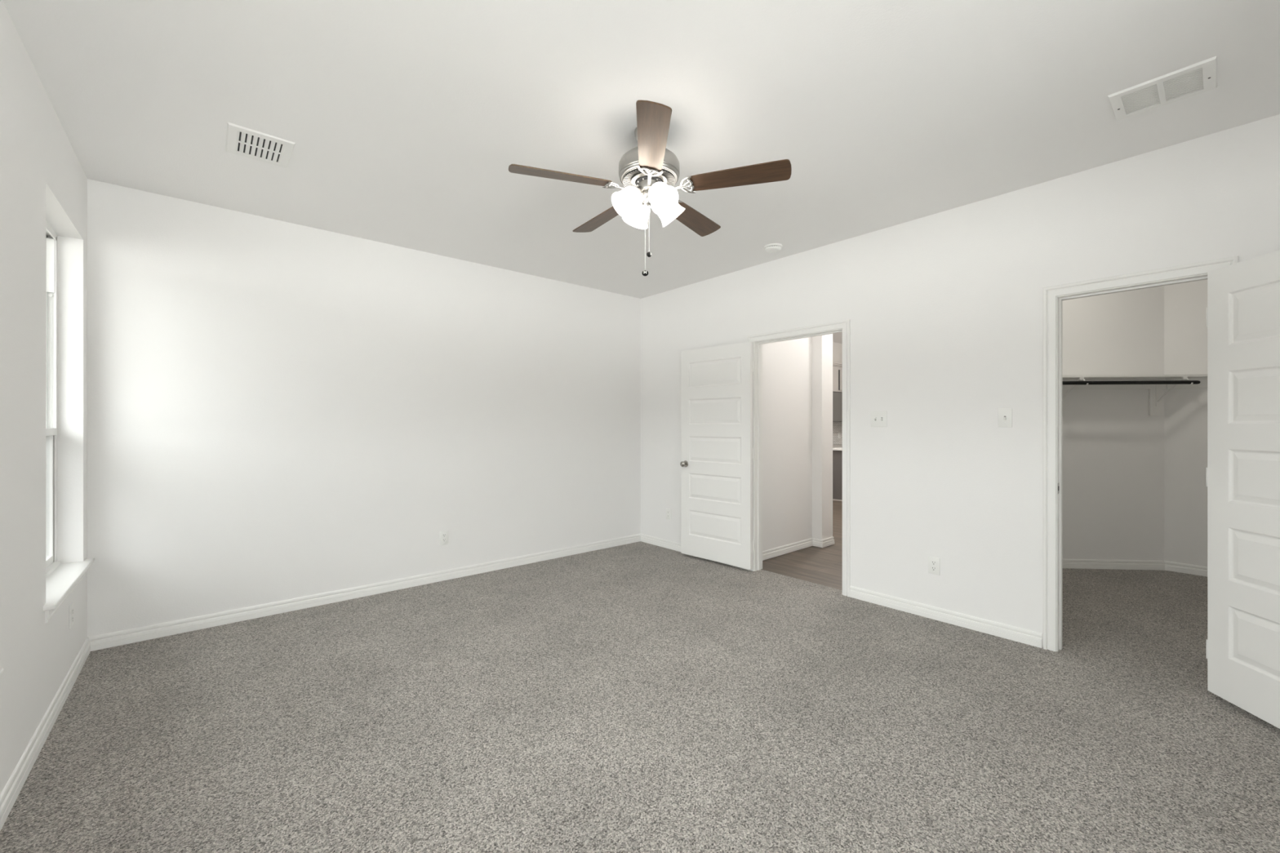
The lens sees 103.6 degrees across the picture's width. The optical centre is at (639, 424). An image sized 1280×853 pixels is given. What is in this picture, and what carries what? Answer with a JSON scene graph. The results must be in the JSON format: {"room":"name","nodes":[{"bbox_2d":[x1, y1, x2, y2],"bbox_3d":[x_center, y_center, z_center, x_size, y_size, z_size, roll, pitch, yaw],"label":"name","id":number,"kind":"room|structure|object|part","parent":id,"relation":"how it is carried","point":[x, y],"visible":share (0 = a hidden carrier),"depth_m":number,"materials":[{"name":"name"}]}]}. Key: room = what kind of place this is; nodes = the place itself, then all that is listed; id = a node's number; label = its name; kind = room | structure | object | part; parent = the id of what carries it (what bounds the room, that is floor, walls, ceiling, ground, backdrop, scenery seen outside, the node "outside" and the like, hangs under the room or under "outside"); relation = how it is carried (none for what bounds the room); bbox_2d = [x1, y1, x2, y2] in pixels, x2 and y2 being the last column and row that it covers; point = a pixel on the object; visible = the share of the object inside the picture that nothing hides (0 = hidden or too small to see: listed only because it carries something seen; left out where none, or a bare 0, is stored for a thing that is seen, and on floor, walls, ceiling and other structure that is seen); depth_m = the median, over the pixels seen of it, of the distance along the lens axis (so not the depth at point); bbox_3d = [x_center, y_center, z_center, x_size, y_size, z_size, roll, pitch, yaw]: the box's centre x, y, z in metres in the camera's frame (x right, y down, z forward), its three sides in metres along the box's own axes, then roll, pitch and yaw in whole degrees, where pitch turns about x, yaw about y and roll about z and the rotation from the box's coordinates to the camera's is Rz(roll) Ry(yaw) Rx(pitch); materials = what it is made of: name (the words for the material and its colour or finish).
{"room":"empty bedroom","nodes":[
{"label":"empty bedroom","id":0,"kind":"room"},
{"bbox_2d":[0,0,87,795],"bbox_3d":[-1.633,-0.058,0.921,0.240,2.743,5.329,0,0,-41],"label":"wall","id":1,"kind":"structure","parent":0,"point":[42,178],"depth_m":2.00,"materials":[{"name":"white paint"}]},
{"bbox_2d":[0,668,4,677],"bbox_3d":[-1.508,-0.098,0.851,0.213,1.883,1.760,0,0,-41],"label":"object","id":2,"kind":"structure","parent":1,"relation":"in","point":[2,670],"depth_m":1.57,"materials":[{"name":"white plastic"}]},
{"bbox_2d":[0,636,90,831],"bbox_3d":[-1.576,1.272,1.049,0.014,0.083,4.969,0,0,-41],"label":"baseboard","id":3,"kind":"structure","parent":1,"relation":"attached to","point":[10,793],"depth_m":2.02,"materials":[{"name":"white paint"}]},
{"bbox_2d":[43,220,94,622],"bbox_3d":[-2.894,-0.098,2.454,0.213,1.883,1.002,0,0,-41],"label":"window","id":4,"kind":"structure","parent":1,"relation":"in","point":[61,580],"depth_m":2.72,"materials":[{"name":"white plastic"}]},
{"bbox_3d":[-2.918,0.381,2.419,0.035,0.727,0.842,0,0,-41],"label":"sash","id":5,"kind":"part","parent":4,"relation":"part of","materials":[{"name":"white plastic"}]},
{"bbox_3d":[-2.933,-0.137,2.407,0.094,1.805,0.882,0,0,-41],"label":"frame","id":6,"kind":"part","parent":4,"relation":"part of","materials":[{"name":"white plastic"}]},
{"bbox_3d":[-2.864,0.775,2.480,0.133,0.022,1.002,0,0,-41],"label":"sill","id":7,"kind":"part","parent":4,"relation":"part of","materials":[{"name":"white paint"}]},
{"bbox_2d":[69,602,73,629],"bbox_3d":[-2.884,0.968,2.556,0.008,0.116,0.072,0,0,-41],"label":"electrical outlet","id":8,"kind":"object","parent":1,"relation":"attached to","point":[71,606],"visible":1,"depth_m":2.54,"materials":[{"name":"white plastic"}]},
{"bbox_2d":[87,178,640,636],"bbox_3d":[-1.594,-0.211,4.398,4.370,3.050,0.120,0,0,-41],"label":"wall","id":9,"kind":"structure","parent":0,"point":[277,411],"depth_m":3.66,"materials":[{"name":"white paint"}]},
{"bbox_2d":[88,533,640,651],"bbox_3d":[-1.594,1.272,4.309,4.253,0.083,0.014,0,0,-41],"label":"baseboard","id":10,"kind":"structure","parent":9,"relation":"attached to","point":[108,640],"depth_m":3.67,"materials":[{"name":"white paint"}]},
{"bbox_2d":[440,530,448,545],"bbox_3d":[-1.656,0.954,4.259,0.072,0.116,0.008,0,0,-41],"label":"electrical outlet","id":11,"kind":"object","parent":9,"relation":"attached to","point":[443,535],"visible":1,"depth_m":4.26,"materials":[{"name":"white plastic"}]},
{"bbox_2d":[0,500,1279,852],"bbox_3d":[2.583,1.374,5.243,11.833,0.120,6.350,0,0,-41],"label":"floor","id":12,"kind":"structure","parent":0,"point":[637,697],"depth_m":2.18,"materials":[{"name":"carpet"}]},
{"bbox_2d":[832,447,842,501],"bbox_3d":[4.025,0.862,8.586,0.798,0.905,1.380,0,0,-41],"label":"kitchen island","id":13,"kind":"object","parent":12,"relation":"on","point":[837,451],"visible":0.02,"depth_m":8.72,"materials":[{"name":"grey"}]},
{"bbox_2d":[832,447,842,450],"bbox_3d":[4.025,0.425,8.586,0.798,0.033,1.380,0,0,-41],"label":"island countertop","id":14,"kind":"structure","parent":13,"relation":"on","point":[835,448],"depth_m":8.72,"materials":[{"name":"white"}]},
{"bbox_2d":[2,0,1279,298],"bbox_3d":[-0.025,-1.489,2.312,4.493,0.120,5.329,0,0,-41],"label":"ceiling","id":15,"kind":"structure","parent":0,"point":[406,121],"depth_m":2.20,"materials":[{"name":"white paint"}]},
{"bbox_2d":[225,121,295,168],"bbox_3d":[-1.952,-1.425,2.587,0.268,0.009,0.328,0,0,-41],"label":"ceiling vent","id":16,"kind":"object","parent":15,"relation":"in","point":[243,141],"visible":1,"depth_m":2.57,"materials":[{"name":"white metal"}]},
{"bbox_2d":[508,99,791,275],"bbox_3d":[0.029,-1.075,2.486,1.278,0.708,1.249,0,0,-41],"label":"ceiling fan","id":17,"kind":"object","parent":15,"relation":"hanging from","point":[649,172],"visible":1,"depth_m":2.35,"materials":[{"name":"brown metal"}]},
{"bbox_3d":[-0.363,-1.143,2.313,0.467,0.006,0.132,0,13,-19],"label":"blade","id":18,"kind":"part","parent":17,"relation":"part of","materials":[{"name":"brown wood"}]},
{"bbox_3d":[-0.211,-1.143,2.795,0.132,0.006,0.467,-16,9,-36],"label":"blade","id":19,"kind":"part","parent":17,"relation":"part of","materials":[{"name":"brown wood"}]},
{"bbox_3d":[-0.048,-1.074,2.399,0.138,0.109,0.138,49,-21,-20],"label":"lamp shade","id":20,"kind":"part","parent":17,"relation":"part of","materials":[{"name":"white glass"}]},
{"bbox_3d":[-0.047,-1.074,2.399,0.084,0.058,0.058,-49,21,-20],"label":"light bulb","id":21,"kind":"part","parent":17,"relation":"part of","materials":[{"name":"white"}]},
{"bbox_3d":[-0.006,-1.074,2.542,0.138,0.109,0.138,0,45,-29],"label":"lamp shade","id":22,"kind":"part","parent":17,"relation":"part of","materials":[{"name":"white glass"}]},
{"bbox_3d":[0.029,-0.928,2.442,0.011,0.362,0.003,0,0,-32],"label":"pull chain","id":23,"kind":"part","parent":17,"relation":"part of","materials":[{"name":"silver metal"}]},
{"bbox_3d":[0.044,-1.199,2.450,0.252,0.001,0.252,0,0,-41],"label":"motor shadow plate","id":24,"kind":"part","parent":17,"relation":"part of","materials":[{"name":"silver metal"}]},
{"bbox_3d":[0.049,-1.143,2.021,0.132,0.006,0.467,13,0,-1],"label":"blade","id":25,"kind":"part","parent":17,"relation":"part of","materials":[{"name":"brown wood"}]},
{"bbox_3d":[0.095,-1.074,2.358,0.058,0.058,0.084,0,45,-29],"label":"light bulb","id":26,"kind":"part","parent":17,"relation":"part of","materials":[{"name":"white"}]},
{"bbox_3d":[0.095,-1.074,2.358,0.138,0.109,0.138,0,-45,-29],"label":"lamp shade","id":27,"kind":"part","parent":17,"relation":"part of","materials":[{"name":"white glass"}]},
{"bbox_3d":[0.136,-1.074,2.501,0.138,0.109,0.138,-49,21,-20],"label":"lamp shade","id":28,"kind":"part","parent":17,"relation":"part of","materials":[{"name":"white glass"}]},
{"bbox_3d":[0.293,-1.143,2.800,0.132,0.006,0.467,-15,-9,34],"label":"blade","id":29,"kind":"part","parent":17,"relation":"part of","materials":[{"name":"brown wood"}]},
{"bbox_3d":[0.454,-1.143,2.321,0.467,0.006,0.132,0,-13,17],"label":"blade","id":30,"kind":"part","parent":17,"relation":"part of","materials":[{"name":"brown wood"}]},
{"bbox_2d":[764,243,782,253],"bbox_3d":[1.064,-1.408,4.028,0.142,0.042,0.142,0,0,-41],"label":"smoke detector","id":31,"kind":"object","parent":15,"relation":"attached to","point":[771,247],"visible":1,"depth_m":3.99,"materials":[{"name":"white plastic"}]},
{"bbox_2d":[1107,55,1217,120],"bbox_3d":[2.232,-1.424,2.155,0.268,0.011,0.312,0,0,-41],"label":"ceiling vent","id":32,"kind":"object","parent":15,"relation":"in","point":[1199,77],"visible":1,"depth_m":2.14,"materials":[{"name":"white metal"}]},
{"bbox_2d":[762,333,832,551],"bbox_3d":[0.777,-0.211,6.054,1.383,3.050,2.520,0,0,-41],"label":"wall","id":33,"kind":"structure","parent":0,"point":[797,373],"depth_m":5.30,"materials":[{"name":"white paint"}]},
{"bbox_2d":[762,536,834,560],"bbox_3d":[0.787,1.272,6.053,1.398,0.083,2.534,0,0,-41],"label":"baseboard","id":34,"kind":"structure","parent":33,"relation":"attached to","point":[784,549],"depth_m":5.28,"materials":[{"name":"white paint"}]},
{"bbox_2d":[832,342,842,448],"bbox_3d":[2.683,-0.211,9.448,6.180,3.050,0.120,0,0,-41],"label":"wall","id":35,"kind":"structure","parent":0,"point":[837,347],"depth_m":10.68,"materials":[{"name":"white paint"}]},
{"bbox_2d":[832,391,842,422],"bbox_3d":[4.332,-0.362,10.582,1.800,0.593,0.298,0,0,-41],"label":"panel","id":36,"kind":"object","parent":35,"relation":"attached to","point":[837,396],"visible":0.07,"depth_m":10.05,"materials":[{"name":"grey wood"}]},
{"bbox_2d":[832,422,842,444],"bbox_3d":[2.756,0.175,9.424,5.900,0.478,0.010,0,0,-41],"label":"backsplash","id":37,"kind":"structure","parent":35,"relation":"attached to","point":[837,426],"depth_m":10.63,"materials":[{"name":"tile"}]},
{"bbox_2d":[832,361,842,392],"bbox_3d":[4.123,-0.946,10.366,2.220,0.570,0.375,0,0,-41],"label":"upper cabinet","id":38,"kind":"object","parent":35,"relation":"attached to","point":[837,366],"visible":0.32,"depth_m":9.99,"materials":[{"name":"grey wood"}]},
{"bbox_3d":[4.123,-1.196,10.366,2.220,0.070,0.375,0,0,-41],"label":"crown moulding","id":39,"kind":"part","parent":38,"relation":"part of","materials":[{"name":"grey wood"}]},
{"bbox_3d":[4.261,-0.898,10.282,0.700,0.405,0.021,0,0,-41],"label":"cabinet door","id":40,"kind":"part","parent":38,"relation":"part of","materials":[{"name":"grey wood"}]},
{"bbox_2d":[832,332,842,343],"bbox_3d":[3.373,-1.786,7.684,7.443,0.100,3.690,0,0,-41],"label":"ceiling","id":41,"kind":"structure","parent":0,"point":[837,337],"depth_m":10.10,"materials":[{"name":"white paint"}]},
{"bbox_2d":[640,114,1279,648],"bbox_3d":[1.758,-0.211,3.774,0.116,3.050,5.209,0,0,-41],"label":"wall","id":42,"kind":"structure","parent":0,"point":[944,309],"depth_m":3.29,"materials":[{"name":"white paint"}]},
{"bbox_2d":[666,508,671,519],"bbox_3d":[0.302,0.950,5.361,0.008,0.116,0.072,0,0,-41],"label":"electrical outlet","id":43,"kind":"object","parent":42,"relation":"attached to","point":[668,510],"visible":1,"depth_m":5.35,"materials":[{"name":"white plastic"}]},
{"bbox_2d":[680,342,754,569],"bbox_3d":[0.715,0.274,4.784,0.162,2.030,0.825,0,0,-44],"label":"door","id":44,"kind":"structure","parent":42,"relation":"in","point":[717,451],"depth_m":4.74,"materials":[{"name":"white paint"}]},
{"bbox_3d":[0.434,0.388,5.000,0.064,0.065,0.065,0,0,-44],"label":"knob","id":45,"kind":"part","parent":44,"relation":"part of","materials":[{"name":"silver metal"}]},
{"bbox_3d":[0.711,-0.493,4.788,0.035,0.248,0.617,0,0,-44],"label":"panel","id":46,"kind":"part","parent":44,"relation":"part of","materials":[{"name":"white paint"}]},
{"bbox_3d":[0.711,-0.129,4.788,0.035,0.248,0.617,0,0,-44],"label":"panel","id":47,"kind":"part","parent":44,"relation":"part of","materials":[{"name":"white paint"}]},
{"bbox_3d":[0.711,0.236,4.788,0.035,0.248,0.617,0,0,-44],"label":"panel","id":48,"kind":"part","parent":44,"relation":"part of","materials":[{"name":"white paint"}]},
{"bbox_3d":[0.711,0.601,4.788,0.035,0.248,0.617,0,0,-44],"label":"panel","id":49,"kind":"part","parent":44,"relation":"part of","materials":[{"name":"white paint"}]},
{"bbox_3d":[0.711,0.965,4.788,0.035,0.248,0.617,0,0,-44],"label":"panel","id":50,"kind":"part","parent":44,"relation":"part of","materials":[{"name":"white paint"}]},
{"bbox_2d":[747,319,850,596],"bbox_3d":[1.337,0.254,4.248,0.135,2.120,0.950,0,0,-41],"label":"door frame","id":51,"kind":"structure","parent":42,"relation":"attached to","point":[844,326],"depth_m":4.18,"materials":[{"name":"white paint"}]},
{"bbox_2d":[640,533,1042,648],"bbox_3d":[1.630,1.272,3.822,0.014,0.083,4.969,0,0,-41],"label":"baseboard","id":52,"kind":"structure","parent":42,"relation":"attached to","point":[995,628],"depth_m":3.38,"materials":[{"name":"white paint"}]},
{"bbox_2d":[871,410,887,426],"bbox_3d":[1.744,-0.043,3.685,0.022,0.116,0.117,0,0,-41],"label":"light switch","id":53,"kind":"object","parent":42,"relation":"attached to","point":[878,419],"visible":1,"depth_m":3.68,"materials":[{"name":"white plastic"}]},
{"bbox_2d":[928,555,939,575],"bbox_3d":[1.990,0.954,3.411,0.008,0.116,0.072,0,0,-41],"label":"electrical outlet","id":54,"kind":"object","parent":42,"relation":"attached to","point":[933,562],"visible":1,"depth_m":3.41,"materials":[{"name":"white plastic"}]},
{"bbox_2d":[930,560,936,565],"bbox_3d":[1.987,0.934,3.409,0.003,0.027,0.034,0,0,-41],"label":"receptacle","id":55,"kind":"object","parent":54,"relation":"attached to","point":[932,562],"depth_m":3.41,"materials":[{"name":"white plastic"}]},
{"bbox_2d":[930,566,936,571],"bbox_3d":[1.987,0.974,3.409,0.003,0.027,0.034,0,0,-41],"label":"receptacle","id":56,"kind":"object","parent":54,"relation":"attached to","point":[932,568],"depth_m":3.41,"materials":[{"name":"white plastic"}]},
{"bbox_2d":[998,408,1012,427],"bbox_3d":[2.247,-0.043,3.103,0.022,0.116,0.072,0,0,-41],"label":"light switch","id":57,"kind":"object","parent":42,"relation":"attached to","point":[1005,415],"visible":1,"depth_m":3.10,"materials":[{"name":"white plastic"}]},
{"bbox_2d":[1043,255,1238,651],"bbox_3d":[2.657,0.254,2.722,0.135,2.120,0.740,0,0,-41],"label":"door frame","id":58,"kind":"structure","parent":42,"relation":"attached to","point":[1054,296],"depth_m":2.93,"materials":[{"name":"white paint"}]},
{"bbox_2d":[1205,249,1279,728],"bbox_3d":[2.731,0.273,2.148,0.162,2.032,0.618,0,0,8],"label":"door","id":59,"kind":"structure","parent":42,"relation":"in","point":[1242,311],"depth_m":2.27,"materials":[{"name":"white paint"}]},
{"bbox_3d":[2.730,-0.493,2.143,0.035,0.248,0.410,0,0,8],"label":"panel","id":60,"kind":"part","parent":59,"relation":"part of","materials":[{"name":"white paint"}]},
{"bbox_3d":[2.730,-0.129,2.143,0.035,0.248,0.410,0,0,8],"label":"panel","id":61,"kind":"part","parent":59,"relation":"part of","materials":[{"name":"white paint"}]},
{"bbox_3d":[2.730,0.236,2.143,0.035,0.248,0.410,0,0,8],"label":"panel","id":62,"kind":"part","parent":59,"relation":"part of","materials":[{"name":"white paint"}]},
{"bbox_3d":[2.730,0.601,2.143,0.035,0.248,0.410,0,0,8],"label":"panel","id":63,"kind":"part","parent":59,"relation":"part of","materials":[{"name":"white paint"}]},
{"bbox_3d":[2.730,0.965,2.143,0.035,0.248,0.410,0,0,8],"label":"panel","id":64,"kind":"part","parent":59,"relation":"part of","materials":[{"name":"white paint"}]},
{"bbox_2d":[1062,279,1207,566],"bbox_3d":[3.671,-0.058,3.810,2.823,2.743,2.760,0,0,-41],"label":"wall","id":65,"kind":"structure","parent":0,"point":[1135,488],"depth_m":4.58,"materials":[{"name":"white paint"}]},
{"bbox_2d":[1062,380,1199,384],"bbox_3d":[3.765,-0.362,4.343,1.966,0.031,0.033,0,0,4],"label":"closet rod","id":66,"kind":"object","parent":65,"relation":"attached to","point":[1133,382],"visible":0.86,"depth_m":4.30,"materials":[{"name":"black metal"}]},
{"bbox_2d":[1062,559,1207,576],"bbox_3d":[3.654,1.272,4.218,3.731,0.083,0.911,0,0,2],"label":"baseboard","id":67,"kind":"structure","parent":65,"relation":"attached to","point":[1067,563],"depth_m":4.57,"materials":[{"name":"white paint"}]},
{"bbox_2d":[1062,373,1207,415],"bbox_3d":[3.897,-0.259,4.468,2.211,0.346,0.318,0,0,4],"label":"closet shelf","id":68,"kind":"object","parent":65,"relation":"attached to","point":[1155,391],"visible":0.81,"depth_m":4.55,"materials":[{"name":"white paint"}]}
]}

